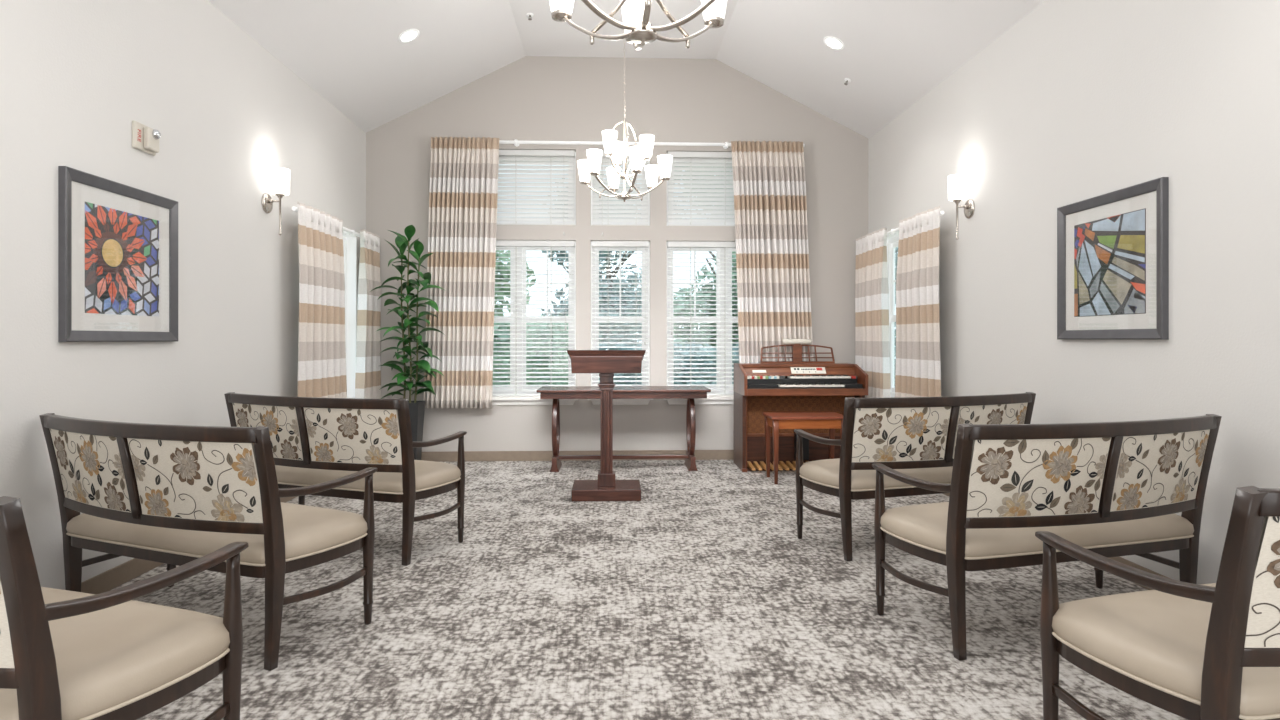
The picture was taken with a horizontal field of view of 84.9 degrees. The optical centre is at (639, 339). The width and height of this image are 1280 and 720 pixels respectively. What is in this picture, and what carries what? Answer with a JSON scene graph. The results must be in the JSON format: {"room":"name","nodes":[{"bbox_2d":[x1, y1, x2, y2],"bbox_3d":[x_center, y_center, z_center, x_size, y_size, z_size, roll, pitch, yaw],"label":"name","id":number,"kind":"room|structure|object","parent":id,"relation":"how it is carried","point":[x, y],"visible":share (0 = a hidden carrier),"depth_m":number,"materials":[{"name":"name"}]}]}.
{"room":"house of worship","nodes":[
{"label":"house of worship","id":0,"kind":"room"},
{"bbox_2d":[0,0,365,589],"bbox_3d":[-2.614,-0.414,2.206,0.160,3.268,9.814,0,0,-2],"label":"wall","id":1,"kind":"structure","parent":0,"point":[75,75],"depth_m":3.76,"materials":[{"name":"beige paint"}]},
{"bbox_2d":[58,166,177,341],"bbox_3d":[-2.568,-0.376,3.494,0.034,0.778,0.805,0,0,-2],"label":"framed picture","id":2,"kind":"object","parent":1,"relation":"attached to","point":[118,242],"visible":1,"depth_m":3.41,"materials":[{"name":"multicoloured paper"}]},
{"bbox_2d":[85,202,158,316],"bbox_3d":[-2.572,-0.378,3.494,0.001,0.514,0.530,0,0,-2],"label":"art print","id":3,"kind":"object","parent":2,"relation":"attached to","point":[122,243],"depth_m":3.46,"materials":[{"name":"paper"}]},
{"bbox_2d":[132,120,160,155],"bbox_3d":[-2.559,-1.045,3.647,0.068,0.140,0.170,0,0,-2],"label":"fire alarm strobe","id":4,"kind":"object","parent":1,"relation":"attached to","point":[145,139],"visible":1,"depth_m":3.62,"materials":[{"name":"beige plastic"}]},
{"bbox_2d":[81,496,297,593],"bbox_3d":[-2.525,1.170,2.123,0.012,0.100,9.642,0,0,-2],"label":"baseboard","id":5,"kind":"structure","parent":1,"relation":"attached to","point":[108,580],"depth_m":3.46,"materials":[{"name":"brown wood"}]},
{"bbox_2d":[261,167,289,234],"bbox_3d":[-2.563,-0.968,4.953,0.159,0.465,0.140,0,0,-2],"label":"wall sconce","id":6,"kind":"object","parent":1,"relation":"attached to","point":[279,177],"visible":1,"depth_m":4.92,"materials":[{"name":"silver metal"}]},
{"bbox_2d":[292,206,359,236],"bbox_3d":[-2.641,-0.973,6.071,0.090,0.055,1.700,0,0,-2],"label":"curtain rod","id":7,"kind":"object","parent":1,"relation":"attached to","point":[346,231],"visible":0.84,"depth_m":6.32,"materials":[{"name":"white plastic"}]},
{"bbox_2d":[297,201,346,397],"bbox_3d":[-2.546,-0.147,5.598,0.110,1.735,0.888,0,0,-2],"label":"window curtain","id":8,"kind":"object","parent":7,"relation":"hanging from","point":[321,342],"visible":0.82,"depth_m":5.49,"materials":[{"name":"fabric"}]},
{"bbox_2d":[355,229,380,398],"bbox_3d":[-2.582,-0.147,6.654,0.118,1.735,0.502,0,0,-2],"label":"window curtain","id":9,"kind":"object","parent":7,"relation":"hanging from","point":[368,344],"visible":0.91,"depth_m":6.59,"materials":[{"name":"fabric"}]},
{"bbox_2d":[343,232,355,397],"bbox_3d":[-2.735,-0.169,6.107,0.205,1.628,1.240,0,0,-2],"label":"window","id":10,"kind":"structure","parent":1,"relation":"in","point":[349,242],"depth_m":6.69,"materials":[{"name":"white plastic"}]},
{"bbox_2d":[366,56,867,451],"bbox_3d":[-0.197,-0.807,7.132,5.058,4.055,0.160,0,0,-2],"label":"wall","id":11,"kind":"structure","parent":0,"point":[530,98],"depth_m":7.05,"materials":[{"name":"beige paint"}]},
{"bbox_2d":[492,241,578,404],"bbox_3d":[-1.248,-0.169,7.058,1.261,1.658,0.205,0,0,-2],"label":"window","id":12,"kind":"structure","parent":11,"relation":"in","point":[496,400],"depth_m":7.12,"materials":[{"name":"white plastic"}]},
{"bbox_2d":[492,240,574,395],"bbox_3d":[-1.248,-0.209,7.048,1.177,1.563,0.086,0,0,-2],"label":"window blind","id":13,"kind":"object","parent":12,"relation":"attached to","point":[499,243],"visible":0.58,"depth_m":7.05,"materials":[{"name":"white plastic"}]},
{"bbox_2d":[497,152,575,224],"bbox_3d":[-1.251,-1.525,7.130,1.207,0.766,0.060,0,0,-2],"label":"window","id":14,"kind":"structure","parent":11,"relation":"in","point":[574,165],"depth_m":7.12,"materials":[{"name":"white plastic"}]},
{"bbox_2d":[497,149,574,234],"bbox_3d":[-1.248,-1.472,7.048,1.177,0.859,0.086,0,0,-2],"label":"window blind","id":15,"kind":"object","parent":14,"relation":"attached to","point":[513,210],"visible":0.64,"depth_m":7.06,"materials":[{"name":"white plastic"}]},
{"bbox_2d":[421,450,733,461],"bbox_3d":[-0.194,1.170,7.046,5.058,0.100,0.012,0,0,-2],"label":"baseboard","id":16,"kind":"structure","parent":11,"relation":"attached to","point":[437,456],"depth_m":7.01,"materials":[{"name":"beige rubber"}]},
{"bbox_2d":[588,241,652,404],"bbox_3d":[-0.199,-0.169,7.099,0.658,1.658,0.205,0,0,-2],"label":"window","id":17,"kind":"structure","parent":11,"relation":"in","point":[594,401],"depth_m":7.15,"materials":[{"name":"white plastic"}]},
{"bbox_2d":[592,241,648,385],"bbox_3d":[-0.198,-0.209,7.089,0.574,1.563,0.086,0,0,-2],"label":"window blind","id":18,"kind":"object","parent":17,"relation":"attached to","point":[628,244],"visible":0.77,"depth_m":7.08,"materials":[{"name":"white plastic"}]},
{"bbox_2d":[591,160,649,225],"bbox_3d":[-0.202,-1.525,7.172,0.604,0.766,0.060,0,0,-2],"label":"window","id":19,"kind":"structure","parent":11,"relation":"in","point":[648,196],"depth_m":7.15,"materials":[{"name":"white plastic"}]},
{"bbox_2d":[592,151,647,235],"bbox_3d":[-0.198,-1.472,7.089,0.574,0.859,0.086,0,0,-2],"label":"window blind","id":20,"kind":"object","parent":19,"relation":"attached to","point":[608,211],"visible":0.67,"depth_m":7.09,"materials":[{"name":"white plastic"}]},
{"bbox_2d":[499,139,804,148],"bbox_3d":[-0.201,-1.950,7.005,3.710,0.055,0.092,0,0,-2],"label":"curtain rod","id":21,"kind":"object","parent":11,"relation":"attached to","point":[515,142],"visible":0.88,"depth_m":6.96,"materials":[{"name":"white metal"}]},
{"bbox_2d":[423,137,498,408],"bbox_3d":[-1.748,-0.650,6.860,0.738,2.650,0.120,0,0,-2],"label":"window curtain","id":22,"kind":"object","parent":21,"relation":"hanging from","point":[463,191],"visible":0.97,"depth_m":6.84,"materials":[{"name":"fabric"}]},
{"bbox_2d":[731,141,813,362],"bbox_3d":[1.329,-0.642,6.988,0.847,2.655,0.118,0,0,-2],"label":"window curtain","id":23,"kind":"object","parent":21,"relation":"hanging from","point":[774,298],"visible":0.77,"depth_m":6.97,"materials":[{"name":"fabric"}]},
{"bbox_2d":[664,248,737,404],"bbox_3d":[0.865,-0.169,7.141,1.258,1.658,0.205,0,0,-2],"label":"window","id":24,"kind":"structure","parent":11,"relation":"in","point":[711,399],"depth_m":7.18,"materials":[{"name":"white plastic"}]},
{"bbox_2d":[667,241,738,394],"bbox_3d":[0.866,-0.209,7.131,1.174,1.563,0.086,0,0,-2],"label":"window blind","id":25,"kind":"object","parent":24,"relation":"attached to","point":[670,244],"visible":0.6,"depth_m":7.11,"materials":[{"name":"white plastic"}]},
{"bbox_2d":[667,162,734,225],"bbox_3d":[0.863,-1.525,7.214,1.204,0.766,0.060,0,0,-2],"label":"window","id":26,"kind":"structure","parent":11,"relation":"in","point":[679,162],"depth_m":7.18,"materials":[{"name":"white plastic"}]},
{"bbox_2d":[667,151,734,225],"bbox_3d":[0.866,-1.524,7.139,1.174,0.753,0.070,0,0,-2],"label":"window blind","id":27,"kind":"object","parent":26,"relation":"attached to","point":[690,201],"visible":0.45,"depth_m":7.12,"materials":[{"name":"white plastic"}]},
{"bbox_2d":[208,0,1044,138],"bbox_3d":[-0.004,-2.477,2.229,5.378,1.017,9.974,0,0,-2],"label":"ceiling","id":28,"kind":"structure","parent":0,"point":[351,53],"depth_m":5.89,"materials":[{"name":"white paint"}]},
{"bbox_2d":[398,29,419,42],"bbox_3d":[-1.867,-2.448,5.651,0.165,0.087,0.183,0,0,3],"label":"recessed light","id":29,"kind":"object","parent":28,"relation":"in","point":[409,35],"visible":1,"depth_m":5.64,"materials":[{"name":"white plastic"}]},
{"bbox_2d":[577,23,672,201],"bbox_3d":[-0.117,-1.931,5.250,0.652,1.807,0.735,0,0,43],"label":"chandelier","id":30,"kind":"object","parent":28,"relation":"hanging from","point":[614,149],"visible":0.91,"depth_m":5.19,"materials":[{"name":"white glass"}]},
{"bbox_2d":[549,0,726,49],"bbox_3d":[0.009,-1.900,2.302,0.668,1.870,0.735,0,0,-2],"label":"chandelier","id":31,"kind":"object","parent":28,"relation":"hanging from","point":[637,27],"visible":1,"depth_m":2.37,"materials":[{"name":"silver metal"}]},
{"bbox_2d":[824,36,843,49],"bbox_3d":[1.601,-2.443,5.777,0.165,0.087,0.183,0,0,-7],"label":"recessed light","id":32,"kind":"object","parent":28,"relation":"in","point":[832,42],"visible":1,"depth_m":5.77,"materials":[{"name":"white plastic"}]},
{"bbox_2d":[112,460,1187,719],"bbox_3d":[-0.004,1.270,2.229,5.378,0.100,9.974,0,0,-2],"label":"floor","id":33,"kind":"structure","parent":0,"point":[700,597],"depth_m":3.02,"materials":[{"name":"carpet"}]},
{"bbox_2d":[0,496,248,719],"bbox_3d":[-1.774,0.767,1.795,1.312,0.907,0.695,0,0,17],"label":"settee","id":34,"kind":"object","parent":33,"relation":"on","point":[65,654],"visible":1,"depth_m":1.63,"materials":[{"name":"brown wood"}]},
{"bbox_2d":[39,413,377,670],"bbox_3d":[-1.844,0.767,2.966,1.312,0.907,0.695,0,0,22],"label":"settee","id":35,"kind":"object","parent":33,"relation":"on","point":[172,495],"visible":1,"depth_m":2.67,"materials":[{"name":"beige fabric"}]},
{"bbox_2d":[224,392,466,565],"bbox_3d":[-1.751,0.767,4.144,1.312,0.907,0.695,0,0,20],"label":"settee","id":36,"kind":"object","parent":33,"relation":"on","point":[315,440],"visible":0.84,"depth_m":3.83,"materials":[{"name":"beige fabric"}]},
{"bbox_2d":[370,225,445,459],"bbox_3d":[-2.146,0.098,6.479,0.636,2.245,0.634,0,0,31],"label":"potted plant","id":37,"kind":"object","parent":33,"relation":"on","point":[416,408],"visible":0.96,"depth_m":6.45,"materials":[{"name":"green plant"}]},
{"bbox_2d":[567,350,645,501],"bbox_3d":[-0.260,0.649,5.464,0.591,1.142,0.434,0,0,-2],"label":"lectern","id":38,"kind":"object","parent":33,"relation":"on","point":[606,363],"visible":1,"depth_m":5.29,"materials":[{"name":"brown wood"}]},
{"bbox_2d":[536,386,710,471],"bbox_3d":[-0.155,0.842,6.649,1.594,0.757,0.510,0,0,-2],"label":"console table","id":39,"kind":"object","parent":33,"relation":"on","point":[690,393],"visible":1,"depth_m":6.47,"materials":[{"name":"brown wood"}]},
{"bbox_2d":[734,345,867,471],"bbox_3d":[1.504,0.637,6.645,1.152,1.166,0.579,0,0,-2],"label":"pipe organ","id":40,"kind":"object","parent":33,"relation":"on","point":[796,385],"visible":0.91,"depth_m":6.61,"materials":[{"name":"brown wood"}]},
{"bbox_2d":[782,339,810,344],"bbox_3d":[1.542,0.030,6.886,0.280,0.060,0.052,0,0,-2],"label":"lamp","id":41,"kind":"object","parent":40,"relation":"on","point":[784,341],"visible":1,"depth_m":6.87,"materials":[{"name":"beige plastic"}]},
{"bbox_2d":[763,412,842,483],"bbox_3d":[1.423,0.936,6.051,0.650,0.568,0.370,0,0,-2],"label":"bench","id":42,"kind":"object","parent":33,"relation":"on","point":[831,421],"visible":0.8,"depth_m":5.90,"materials":[{"name":"brown wood"}]},
{"bbox_2d":[794,392,1035,560],"bbox_3d":[1.650,0.767,4.196,1.312,0.907,0.695,0,0,-17],"label":"settee","id":43,"kind":"object","parent":33,"relation":"on","point":[915,437],"visible":0.62,"depth_m":3.87,"materials":[{"name":"beige fabric"}]},
{"bbox_2d":[872,414,1221,660],"bbox_3d":[1.735,0.767,2.997,1.312,0.907,0.695,0,0,-16],"label":"settee","id":44,"kind":"object","parent":33,"relation":"on","point":[1108,489],"visible":0.99,"depth_m":2.71,"materials":[{"name":"brown wood"}]},
{"bbox_2d":[1035,486,1279,719],"bbox_3d":[1.835,0.767,1.860,1.312,0.907,0.695,0,0,-13],"label":"settee","id":45,"kind":"object","parent":33,"relation":"on","point":[1190,651],"visible":1,"depth_m":1.65,"materials":[{"name":"brown wood"}]},
{"bbox_2d":[868,0,1279,584],"bbox_3d":[2.600,-0.414,2.411,0.160,3.268,9.814,0,0,-2],"label":"wall","id":46,"kind":"structure","parent":0,"point":[1075,101],"depth_m":3.62,"materials":[{"name":"beige paint"}]},
{"bbox_2d":[887,233,898,397],"bbox_3d":[2.414,-0.169,6.310,0.205,1.628,1.240,0,0,-2],"label":"window","id":47,"kind":"structure","parent":46,"relation":"in","point":[892,240],"depth_m":6.82,"materials":[{"name":"white plastic"}]},
{"bbox_2d":[887,211,944,235],"bbox_3d":[2.323,-0.973,6.256,0.090,0.055,1.720,0,0,-2],"label":"curtain rod","id":48,"kind":"object","parent":46,"relation":"attached to","point":[893,231],"visible":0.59,"depth_m":6.31,"materials":[{"name":"white plastic"}]},
{"bbox_2d":[855,228,890,397],"bbox_3d":[2.220,-0.147,6.714,0.108,1.735,0.760,0,0,-4],"label":"window curtain","id":49,"kind":"object","parent":48,"relation":"hanging from","point":[872,338],"visible":0.8,"depth_m":6.61,"materials":[{"name":"fabric"}]},
{"bbox_2d":[895,206,940,396],"bbox_3d":[2.270,-0.147,5.659,0.141,1.735,0.730,0,0,-2],"label":"window curtain","id":50,"kind":"object","parent":48,"relation":"hanging from","point":[918,368],"visible":0.91,"depth_m":5.63,"materials":[{"name":"fabric"}]},
{"bbox_2d":[948,174,974,239],"bbox_3d":[2.334,-0.960,5.116,0.159,0.465,0.140,0,0,-2],"label":"wall sconce","id":51,"kind":"object","parent":46,"relation":"attached to","point":[957,183],"visible":1,"depth_m":5.08,"materials":[{"name":"silver metal"}]},
{"bbox_2d":[942,493,1170,589],"bbox_3d":[2.518,1.170,2.322,0.012,0.100,9.642,0,0,-2],"label":"baseboard","id":52,"kind":"structure","parent":46,"relation":"attached to","point":[1119,559],"depth_m":3.49,"materials":[{"name":"brown wood"}]},
{"bbox_2d":[1057,177,1168,339],"bbox_3d":[2.453,-0.380,3.679,0.034,0.764,0.780,0,0,-2],"label":"framed picture","id":53,"kind":"object","parent":46,"relation":"attached to","point":[1113,247],"visible":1,"depth_m":3.61,"materials":[{"name":"multicoloured paper"}]},
{"bbox_2d":[1074,208,1145,316],"bbox_3d":[2.457,-0.382,3.680,0.001,0.514,0.530,0,0,-2],"label":"art print","id":54,"kind":"object","parent":53,"relation":"attached to","point":[1110,248],"depth_m":3.65,"materials":[{"name":"multicoloured paper"}]},
{"label":"outside","id":55,"kind":"structure","parent":0,"visible":0},
{"bbox_3d":[-0.709,1.545,17.986,60.000,0.050,44.000,0,0,-2],"label":"ground","id":56,"kind":"structure","parent":55,"visible":0},
{"bbox_2d":[494,250,536,315],"bbox_3d":[-3.769,-1.043,12.472,3.867,5.142,3.518,0,0,-2],"label":"tree","id":57,"kind":"object","parent":56,"relation":"on","point":[504,254],"visible":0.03,"depth_m":12.19,"materials":[{"name":"green plant"}]},
{"bbox_2d":[493,314,567,386],"bbox_3d":[-3.413,0.601,10.039,5.108,1.978,0.920,0,0,-2],"label":"hedge","id":58,"kind":"object","parent":56,"relation":"on","point":[495,327],"visible":0.05,"depth_m":9.82,"materials":[{"name":"green plant"}]},
{"bbox_2d":[539,174,683,349],"bbox_3d":[-0.809,-1.302,17.641,3.654,5.659,3.994,0,0,-26],"label":"tree","id":59,"kind":"object","parent":56,"relation":"on","point":[607,261],"visible":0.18,"depth_m":16.86,"materials":[{"name":"green plant"}]},
{"bbox_2d":[673,166,738,357],"bbox_3d":[2.088,-1.271,13.811,3.794,5.596,3.851,0,0,-2],"label":"tree","id":60,"kind":"object","parent":56,"relation":"on","point":[710,252],"visible":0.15,"depth_m":13.51,"materials":[{"name":"green plant"}]},
{"bbox_2d":[599,340,895,386],"bbox_3d":[1.609,0.801,11.426,5.254,1.578,0.881,0,0,-2],"label":"hedge","id":61,"kind":"object","parent":56,"relation":"on","point":[675,349],"visible":0.08,"depth_m":11.10,"materials":[{"name":"green plant"}]},
{"bbox_2d":[894,247,897,345],"bbox_3d":[7.249,-0.790,17.635,3.063,4.637,3.002,0,0,-41],"label":"tree","id":62,"kind":"object","parent":56,"relation":"on","point":[896,248],"visible":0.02,"depth_m":17.45,"materials":[{"name":"green plant"}]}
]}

